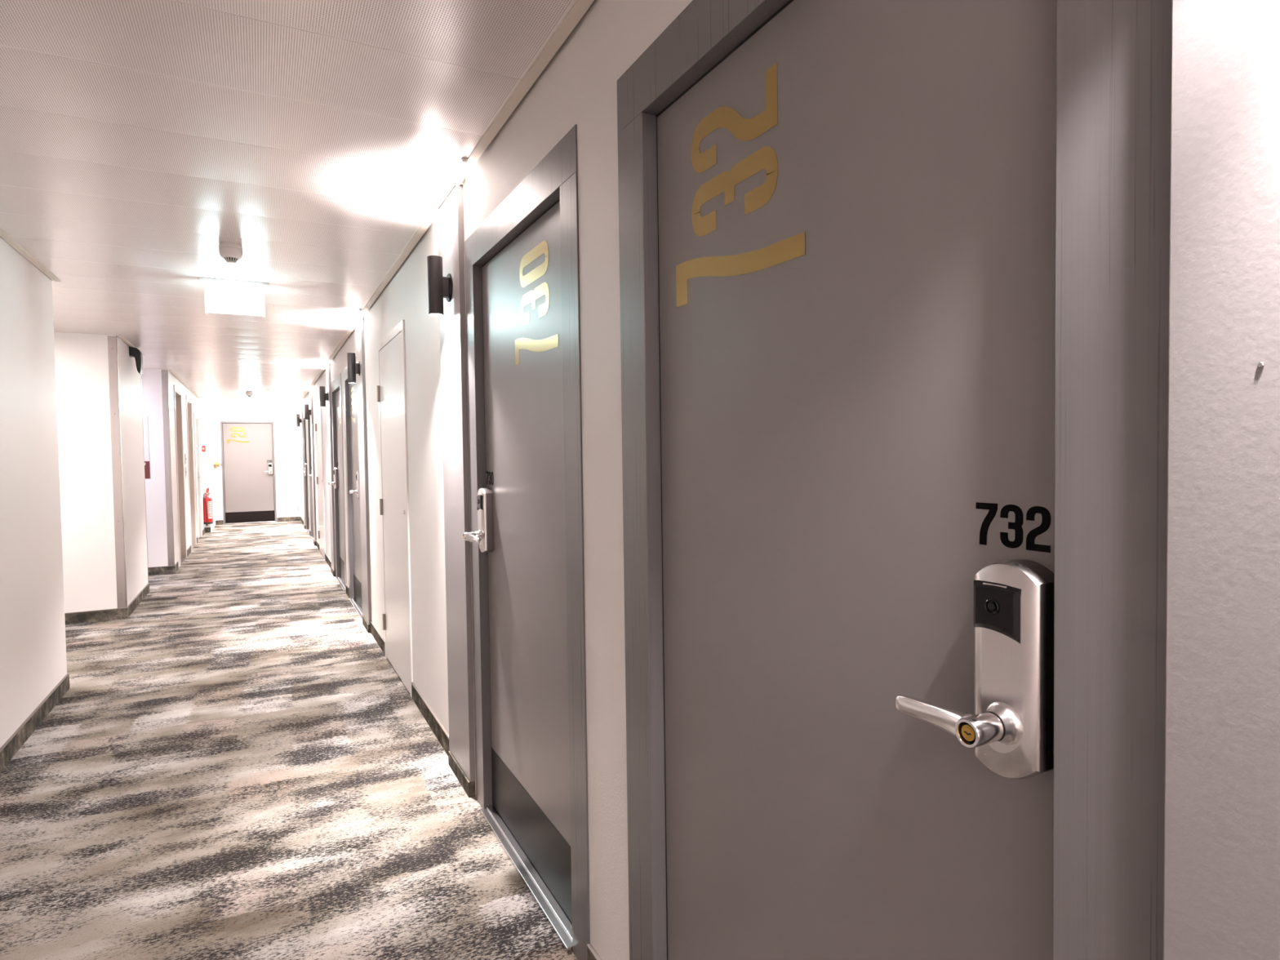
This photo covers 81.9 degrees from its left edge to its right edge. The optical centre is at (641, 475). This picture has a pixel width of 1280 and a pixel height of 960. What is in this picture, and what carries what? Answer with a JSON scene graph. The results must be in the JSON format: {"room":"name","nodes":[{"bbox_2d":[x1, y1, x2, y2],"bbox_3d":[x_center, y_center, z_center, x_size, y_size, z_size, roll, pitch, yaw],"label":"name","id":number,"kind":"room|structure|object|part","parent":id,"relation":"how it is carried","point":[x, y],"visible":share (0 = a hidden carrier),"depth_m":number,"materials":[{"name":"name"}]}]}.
{"room":"hotel corridor","nodes":[
{"label":"hotel corridor","id":0,"kind":"room"},
{"bbox_2d":[0,237,66,747],"bbox_3d":[-1.356,0.171,0.064,0.200,2.472,9.750,-2,2,-27],"label":"wall","id":1,"kind":"structure","parent":0,"point":[33,641],"depth_m":3.82,"materials":[{"name":"white paint"}]},
{"bbox_2d":[0,227,60,281],"bbox_3d":[-1.253,-1.058,0.076,0.032,0.019,9.730,-2,2,-27],"label":"trim","id":2,"kind":"structure","parent":1,"relation":"attached to","point":[3,234],"depth_m":3.82,"materials":[{"name":"beige"}]},
{"bbox_2d":[0,672,69,772],"bbox_3d":[-1.248,1.357,0.154,0.010,0.094,9.759,-2,2,-27],"label":"baseboard","id":3,"kind":"structure","parent":1,"relation":"attached to","point":[11,746],"depth_m":3.76,"materials":[{"name":"carpet"}]},
{"bbox_2d":[141,368,204,567],"bbox_3d":[-8.078,-0.075,10.688,2.634,2.472,5.400,-2,2,-27],"label":"wall","id":4,"kind":"structure","parent":0,"point":[152,390],"depth_m":8.85,"materials":[{"name":"white paint"}]},
{"bbox_2d":[142,415,149,460],"bbox_3d":[-5.953,-0.441,8.733,0.200,0.530,0.004,-2,2,-27],"label":"wall plate","id":5,"kind":"object","parent":4,"relation":"attached to","point":[145,425],"visible":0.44,"depth_m":8.77,"materials":[{"name":"white plastic"}]},
{"bbox_2d":[144,461,150,478],"bbox_3d":[-5.946,-0.064,8.742,0.200,0.205,0.012,-2,2,-27],"label":"wall sign","id":6,"kind":"object","parent":4,"relation":"attached to","point":[147,473],"visible":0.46,"depth_m":8.78,"materials":[{"name":"red plastic"}]},
{"bbox_2d":[161,369,174,565],"bbox_3d":[-5.705,-0.087,8.893,0.064,2.355,0.044,-2,2,-27],"label":"guard","id":7,"kind":"object","parent":4,"relation":"attached to","point":[165,384],"visible":1,"depth_m":8.88,"materials":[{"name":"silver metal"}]},
{"bbox_2d":[173,384,186,566],"bbox_3d":[-6.262,-0.003,9.876,0.175,2.330,0.990,-2,2,-27],"label":"door","id":8,"kind":"structure","parent":4,"relation":"in","point":[177,397],"depth_m":10.28,"materials":[{"name":"white paint"}]},
{"bbox_2d":[168,369,199,398],"bbox_3d":[-6.759,-1.329,10.984,0.024,0.019,4.712,-2,2,-27],"label":"trim","id":9,"kind":"structure","parent":4,"relation":"attached to","point":[171,371],"depth_m":10.27,"materials":[{"name":"beige paint"}]},
{"bbox_2d":[186,395,196,549],"bbox_3d":[-7.058,-0.041,11.417,0.175,2.330,1.020,-2,2,-27],"label":"door","id":10,"kind":"structure","parent":4,"relation":"in","point":[188,406],"depth_m":11.84,"materials":[{"name":"white paint"}]},
{"bbox_2d":[193,412,202,538],"bbox_3d":[-7.586,0.025,12.575,0.102,2.140,1.000,-2,2,-27],"label":"door","id":11,"kind":"structure","parent":4,"relation":"in","point":[196,430],"depth_m":12.94,"materials":[{"name":"white paint"}]},
{"bbox_2d":[148,516,601,959],"bbox_3d":[-4.324,1.234,5.341,4.340,0.094,21.800,-2,2,-27],"label":"baseboard","id":12,"kind":"structure","parent":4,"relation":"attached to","point":[442,735],"depth_m":3.93,"materials":[{"name":"carpet"}]},
{"bbox_2d":[200,400,215,532],"bbox_3d":[-9.660,-0.148,13.865,2.734,2.460,1.700,-2,2,-27],"label":"wall","id":13,"kind":"structure","parent":0,"point":[206,428],"depth_m":13.76,"materials":[{"name":"white paint"}]},
{"bbox_2d":[201,445,205,451],"bbox_3d":[-8.118,-0.496,13.674,0.065,0.105,0.037,-2,2,-27],"label":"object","id":14,"kind":"object","parent":13,"relation":"attached to","point":[203,447],"visible":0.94,"depth_m":13.66,"materials":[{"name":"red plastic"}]},
{"bbox_2d":[203,488,213,525],"bbox_3d":[-8.038,0.577,13.657,0.181,0.695,0.165,0,2,28],"label":"fire extinguisher","id":15,"kind":"object","parent":13,"relation":"attached to","point":[207,500],"visible":0.97,"depth_m":13.60,"materials":[{"name":"red metal"}]},
{"bbox_2d":[213,462,221,470],"bbox_3d":[-8.739,-0.191,15.217,0.142,0.156,0.088,-2,2,-27],"label":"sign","id":16,"kind":"object","parent":13,"relation":"attached to","point":[216,464],"visible":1,"depth_m":15.18,"materials":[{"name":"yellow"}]},
{"bbox_2d":[212,405,301,522],"bbox_3d":[-8.052,-0.230,15.762,1.866,2.460,0.200,-2,2,-27],"label":"wall","id":17,"kind":"structure","parent":0,"point":[286,430],"depth_m":15.80,"materials":[{"name":"white paint"}]},
{"bbox_2d":[220,421,276,524],"bbox_3d":[-8.269,-0.063,15.548,0.999,2.144,0.158,-2,2,-27],"label":"door","id":18,"kind":"structure","parent":17,"relation":"in","point":[247,447],"depth_m":15.56,"materials":[{"name":"grey metal"}]},
{"bbox_3d":[-8.267,0.873,15.599,0.914,0.223,0.002,-2,2,-27],"label":"kick plate","id":19,"kind":"part","parent":18,"relation":"part of","materials":[{"name":"black metal"}]},
{"bbox_2d":[0,520,577,959],"bbox_3d":[-4.319,1.329,5.402,4.800,0.100,22.300,-2,2,-27],"label":"floor","id":20,"kind":"structure","parent":0,"point":[233,766],"depth_m":2.98,"materials":[{"name":"carpet"}]},
{"bbox_2d":[53,332,147,613],"bbox_3d":[-5.965,0.031,6.468,2.520,2.472,1.440,-2,2,-27],"label":"wall pier","id":21,"kind":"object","parent":20,"relation":"on","point":[81,360],"visible":0.6,"depth_m":6.32,"materials":[{"name":"white paint"}]},
{"bbox_2d":[64,582,149,624],"bbox_3d":[-5.941,1.219,6.503,2.530,0.094,1.450,-2,2,-27],"label":"baseboard","id":22,"kind":"object","parent":21,"relation":"attached to","point":[117,613],"visible":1,"depth_m":6.37,"materials":[{"name":"carpet"}]},
{"bbox_2d":[107,335,127,608],"bbox_3d":[-4.552,-0.023,6.410,0.064,2.355,0.054,-2,2,-27],"label":"guard","id":23,"kind":"object","parent":21,"relation":"attached to","point":[113,348],"visible":1,"depth_m":6.39,"materials":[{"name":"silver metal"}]},
{"bbox_2d":[128,346,142,374],"bbox_3d":[-4.837,-1.097,7.067,0.092,0.253,0.130,-2,2,-27],"label":"lamp","id":24,"kind":"object","parent":21,"relation":"attached to","point":[135,353],"visible":1,"depth_m":7.02,"materials":[{"name":"black plastic"}]},
{"bbox_2d":[141,380,148,582],"bbox_3d":[-5.172,-0.055,7.675,0.006,2.355,0.023,-2,2,-27],"label":"strip","id":25,"kind":"object","parent":21,"relation":"attached to","point":[141,380],"visible":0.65,"depth_m":7.68,"materials":[{"name":"silver metal"}]},
{"bbox_2d":[0,0,595,407],"bbox_3d":[-4.323,-1.222,5.262,4.800,0.091,22.433,-2,2,-27],"label":"ceiling","id":26,"kind":"structure","parent":0,"point":[317,139],"depth_m":2.56,"materials":[{"name":"paint"}]},
{"bbox_2d":[118,335,144,355],"bbox_3d":[-4.840,-1.230,7.023,0.026,0.019,1.410,-2,2,-27],"label":"trim","id":27,"kind":"structure","parent":26,"relation":"attached to","point":[122,337],"depth_m":6.68,"materials":[{"name":"beige"}]},
{"bbox_2d":[218,242,243,263],"bbox_3d":[-2.066,-1.114,3.713,0.107,0.090,0.107,-2,2,-27],"label":"smoke detector","id":28,"kind":"object","parent":26,"relation":"attached to","point":[232,252],"visible":1,"depth_m":3.68,"materials":[{"name":"white plastic"}]},
{"bbox_2d":[198,276,269,316],"bbox_3d":[-2.464,-1.077,4.476,0.377,0.201,0.070,-2,2,-27],"label":"exit sign","id":29,"kind":"object","parent":26,"relation":"hanging from","point":[221,295],"visible":1,"depth_m":4.46,"materials":[{"name":"white plastic"}]},
{"bbox_3d":[-2.601,-1.064,4.406,0.010,0.183,0.034,-2,2,-27],"label":"rail","id":30,"kind":"part","parent":29,"relation":"part of","materials":[{"name":"white plastic"}]},
{"bbox_3d":[-2.464,-1.070,4.476,0.297,0.179,0.028,-2,2,-27],"label":"light panel","id":31,"kind":"part","parent":29,"relation":"part of","materials":[{"name":"white plastic"}]},
{"bbox_3d":[-2.328,-1.072,4.546,0.010,0.183,0.034,-2,2,-27],"label":"rail","id":32,"kind":"part","parent":29,"relation":"part of","materials":[{"name":"white plastic"}]},
{"bbox_2d":[245,391,253,397],"bbox_3d":[-6.394,-1.319,12.032,0.107,0.090,0.107,-2,2,-27],"label":"smoke detector","id":33,"kind":"object","parent":26,"relation":"attached to","point":[249,394],"visible":1,"depth_m":11.99,"materials":[{"name":"white plastic"}]},
{"bbox_2d":[460,157,467,163],"bbox_3d":[-0.640,-1.138,2.669,0.026,0.014,0.026,-2,2,-27],"label":"ceiling sensor","id":34,"kind":"object","parent":26,"relation":"attached to","point":[464,160],"visible":1,"depth_m":2.66,"materials":[{"name":"white plastic"}]},
{"bbox_3d":[-7.106,-1.410,14.354,0.532,0.034,1.414,-2,2,-27],"label":"recessed light","id":35,"kind":"object","parent":26,"relation":"in","visible":0},
{"bbox_2d":[220,402,290,406],"bbox_3d":[-7.530,-1.392,14.426,1.200,0.004,0.900,-2,2,-27],"label":"diffuser","id":36,"kind":"object","parent":35,"relation":"attached to","point":[282,404],"depth_m":14.36,"materials":[{"name":"white"}]},
{"bbox_2d":[297,0,692,959],"bbox_3d":[-2.314,-0.015,6.347,0.220,2.472,21.800,-2,2,-27],"label":"wall","id":37,"kind":"structure","parent":0,"point":[578,86],"depth_m":1.89,"materials":[{"name":"white paint"}]},
{"bbox_2d":[300,400,306,525],"bbox_3d":[-6.518,-0.234,14.229,0.024,2.395,0.350,-2,2,-27],"label":"wall panel","id":38,"kind":"object","parent":37,"relation":"attached to","point":[301,402],"visible":0.99,"depth_m":14.10,"materials":[{"name":"grey paint"}]},
{"bbox_2d":[296,413,302,426],"bbox_3d":[-6.576,-1.057,14.173,0.089,0.236,0.116,-2,2,-27],"label":"wall sconce","id":39,"kind":"object","parent":38,"relation":"attached to","point":[299,420],"visible":1,"depth_m":14.14,"materials":[{"name":"black metal"}]},
{"bbox_2d":[301,411,310,534],"bbox_3d":[-6.146,-0.071,13.554,0.158,2.229,1.159,-2,2,-27],"label":"door","id":40,"kind":"structure","parent":37,"relation":"in","point":[304,421],"depth_m":13.94,"materials":[{"name":"grey metal"}]},
{"bbox_2d":[307,404,313,542],"bbox_3d":[-5.504,-0.040,12.310,0.158,2.229,1.159,-2,2,-27],"label":"door","id":41,"kind":"structure","parent":37,"relation":"in","point":[309,474],"depth_m":12.72,"materials":[{"name":"grey metal"}]},
{"bbox_2d":[309,387,316,541],"bbox_3d":[-5.168,-0.169,11.612,0.024,2.395,0.360,-2,2,-27],"label":"wall panel","id":42,"kind":"object","parent":37,"relation":"attached to","point":[310,388],"visible":0.99,"depth_m":11.48,"materials":[{"name":"grey paint"}]},
{"bbox_2d":[304,404,311,419],"bbox_3d":[-5.228,-0.992,11.561,0.089,0.236,0.116,-2,2,-27],"label":"wall sconce","id":43,"kind":"object","parent":42,"relation":"attached to","point":[307,411],"visible":1,"depth_m":11.53,"materials":[{"name":"black metal"}]},
{"bbox_2d":[315,400,325,558],"bbox_3d":[-4.478,0.046,10.347,0.088,2.154,1.021,-2,2,-27],"label":"door","id":44,"kind":"structure","parent":37,"relation":"in","point":[318,426],"depth_m":10.28,"materials":[{"name":"white paint"}]},
{"bbox_2d":[325,363,335,570],"bbox_3d":[-3.646,-0.096,8.662,0.024,2.395,0.360,-2,2,-27],"label":"wall panel","id":45,"kind":"object","parent":37,"relation":"attached to","point":[328,366],"visible":1,"depth_m":8.54,"materials":[{"name":"grey paint"}]},
{"bbox_2d":[319,386,328,407],"bbox_3d":[-3.706,-0.919,8.611,0.089,0.236,0.116,-2,2,-27],"label":"wall sconce","id":46,"kind":"object","parent":45,"relation":"attached to","point":[323,397],"visible":1,"depth_m":8.58,"materials":[{"name":"black metal"}]},
{"bbox_2d":[328,373,346,591],"bbox_3d":[-3.267,0.067,7.974,0.158,2.229,1.159,-2,2,-27],"label":"door","id":47,"kind":"structure","parent":37,"relation":"in","point":[335,385],"depth_m":8.23,"materials":[{"name":"grey paint"}]},
{"bbox_3d":[-3.442,0.033,8.338,0.026,0.244,0.083,-2,2,-27],"label":"plate","id":48,"kind":"part","parent":47,"relation":"part of","materials":[{"name":"grey metal"}]},
{"bbox_3d":[-3.233,1.045,8.016,0.002,0.223,0.904,-2,2,-27],"label":"kick plate","id":49,"kind":"part","parent":47,"relation":"part of","materials":[{"name":"black"}]},
{"bbox_2d":[342,355,363,617],"bbox_3d":[-2.611,0.099,6.704,0.158,2.229,1.159,-2,2,-27],"label":"door","id":50,"kind":"structure","parent":37,"relation":"in","point":[350,390],"depth_m":6.96,"materials":[{"name":"grey paint"}]},
{"bbox_3d":[-2.501,0.141,6.364,0.040,0.033,0.138,-2,2,-27],"label":"lever handle","id":51,"kind":"part","parent":50,"relation":"part of","materials":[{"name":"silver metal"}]},
{"bbox_3d":[-2.577,1.077,6.745,0.002,0.223,0.904,-2,2,-27],"label":"kick plate","id":52,"kind":"part","parent":50,"relation":"part of","materials":[{"name":"black"}]},
{"bbox_2d":[355,317,371,624],"bbox_3d":[-2.229,-0.029,5.915,0.024,2.395,0.355,-2,2,-27],"label":"wall panel","id":53,"kind":"object","parent":37,"relation":"attached to","point":[360,345],"visible":0.97,"depth_m":5.81,"materials":[{"name":"grey paint"}]},
{"bbox_2d":[346,352,359,383],"bbox_3d":[-2.285,-0.851,5.857,0.089,0.236,0.116,-2,2,-27],"label":"wall sconce","id":54,"kind":"object","parent":53,"relation":"attached to","point":[353,368],"visible":1,"depth_m":5.83,"materials":[{"name":"black metal"}]},
{"bbox_3d":[-2.263,-0.850,5.869,0.029,0.083,0.032,-2,2,-27],"label":"mounting arm","id":55,"kind":"part","parent":54,"relation":"part of","materials":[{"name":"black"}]},
{"bbox_2d":[376,319,413,697],"bbox_3d":[-1.538,0.187,4.647,0.088,2.154,1.021,-2,2,-27],"label":"door","id":56,"kind":"structure","parent":37,"relation":"in","point":[391,387],"depth_m":4.55,"materials":[{"name":"white paint"}]},
{"bbox_2d":[299,0,594,401],"bbox_3d":[-2.046,-1.218,5.448,0.034,0.019,20.010,-2,2,-27],"label":"trim","id":57,"kind":"structure","parent":37,"relation":"attached to","point":[580,7],"depth_m":2.35,"materials":[{"name":"beige paint"}]},
{"bbox_2d":[437,184,475,782],"bbox_3d":[-0.786,0.041,3.118,0.024,2.395,0.370,-2,2,-27],"label":"wall panel","id":58,"kind":"object","parent":37,"relation":"attached to","point":[451,214],"visible":1,"depth_m":3.05,"materials":[{"name":"grey paint"}]},
{"bbox_2d":[426,255,453,316],"bbox_3d":[-0.838,-0.781,3.052,0.089,0.236,0.116,-2,2,-27],"label":"wall sconce","id":59,"kind":"object","parent":58,"relation":"attached to","point":[439,287],"visible":1,"depth_m":3.02,"materials":[{"name":"black metal"}]},
{"bbox_3d":[-0.816,-0.781,3.064,0.029,0.083,0.032,-2,2,-27],"label":"mounting arm","id":60,"kind":"part","parent":59,"relation":"part of","materials":[{"name":"black metal"}]},
{"bbox_3d":[-0.801,-0.781,3.071,0.006,0.116,0.116,-2,2,-27],"label":"wall plate","id":61,"kind":"part","parent":59,"relation":"part of","materials":[{"name":"black plastic"}]},
{"bbox_2d":[462,124,590,959],"bbox_3d":[-0.409,0.204,2.436,0.158,2.229,1.159,-2,2,-27],"label":"door","id":62,"kind":"structure","parent":37,"relation":"in","point":[526,535],"depth_m":2.36,"materials":[{"name":"grey metal"}]},
{"bbox_3d":[-0.623,0.231,2.724,0.040,0.033,0.138,-2,2,-27],"label":"lever handle","id":63,"kind":"part","parent":62,"relation":"part of","materials":[{"name":"silver metal"}]},
{"bbox_3d":[-0.585,0.170,2.799,0.026,0.244,0.083,-2,2,-27],"label":"plate","id":64,"kind":"part","parent":62,"relation":"part of","materials":[{"name":"grey metal"}]},
{"bbox_3d":[-0.375,1.182,2.477,0.002,0.223,0.904,-2,2,-27],"label":"kick plate","id":65,"kind":"part","parent":62,"relation":"part of","materials":[{"name":"black"}]},
{"bbox_2d":[617,0,1171,959],"bbox_3d":[0.233,0.235,1.191,0.158,2.229,1.159,-2,2,-27],"label":"door","id":66,"kind":"structure","parent":37,"relation":"in","point":[894,274],"depth_m":1.00,"materials":[{"name":"grey paint"}]},
{"bbox_3d":[0.343,0.277,0.851,0.040,0.033,0.138,-2,2,-27],"label":"lever handle","id":67,"kind":"part","parent":66,"relation":"part of","materials":[{"name":"silver metal"}]},
{"bbox_2d":[984,599,1004,630],"bbox_3d":[0.394,0.154,0.823,0.004,0.032,0.024,-2,2,-33],"label":"card reader","id":68,"kind":"object","parent":66,"relation":"attached to","point":[993,608],"depth_m":0.82,"materials":[{"name":"black plastic"}]},
{"bbox_3d":[0.428,0.218,0.836,0.026,0.244,0.083,-2,2,-27],"label":"plate","id":69,"kind":"part","parent":66,"relation":"part of","materials":[{"name":"grey metal"}]},
{"bbox_2d":[1163,0,1279,959],"bbox_3d":[0.564,0.105,0.502,0.024,2.395,0.370,-2,2,-27],"label":"wall","id":70,"kind":"structure","parent":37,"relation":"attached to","point":[1221,900],"depth_m":0.62,"materials":[{"name":"white paint"}]}
]}

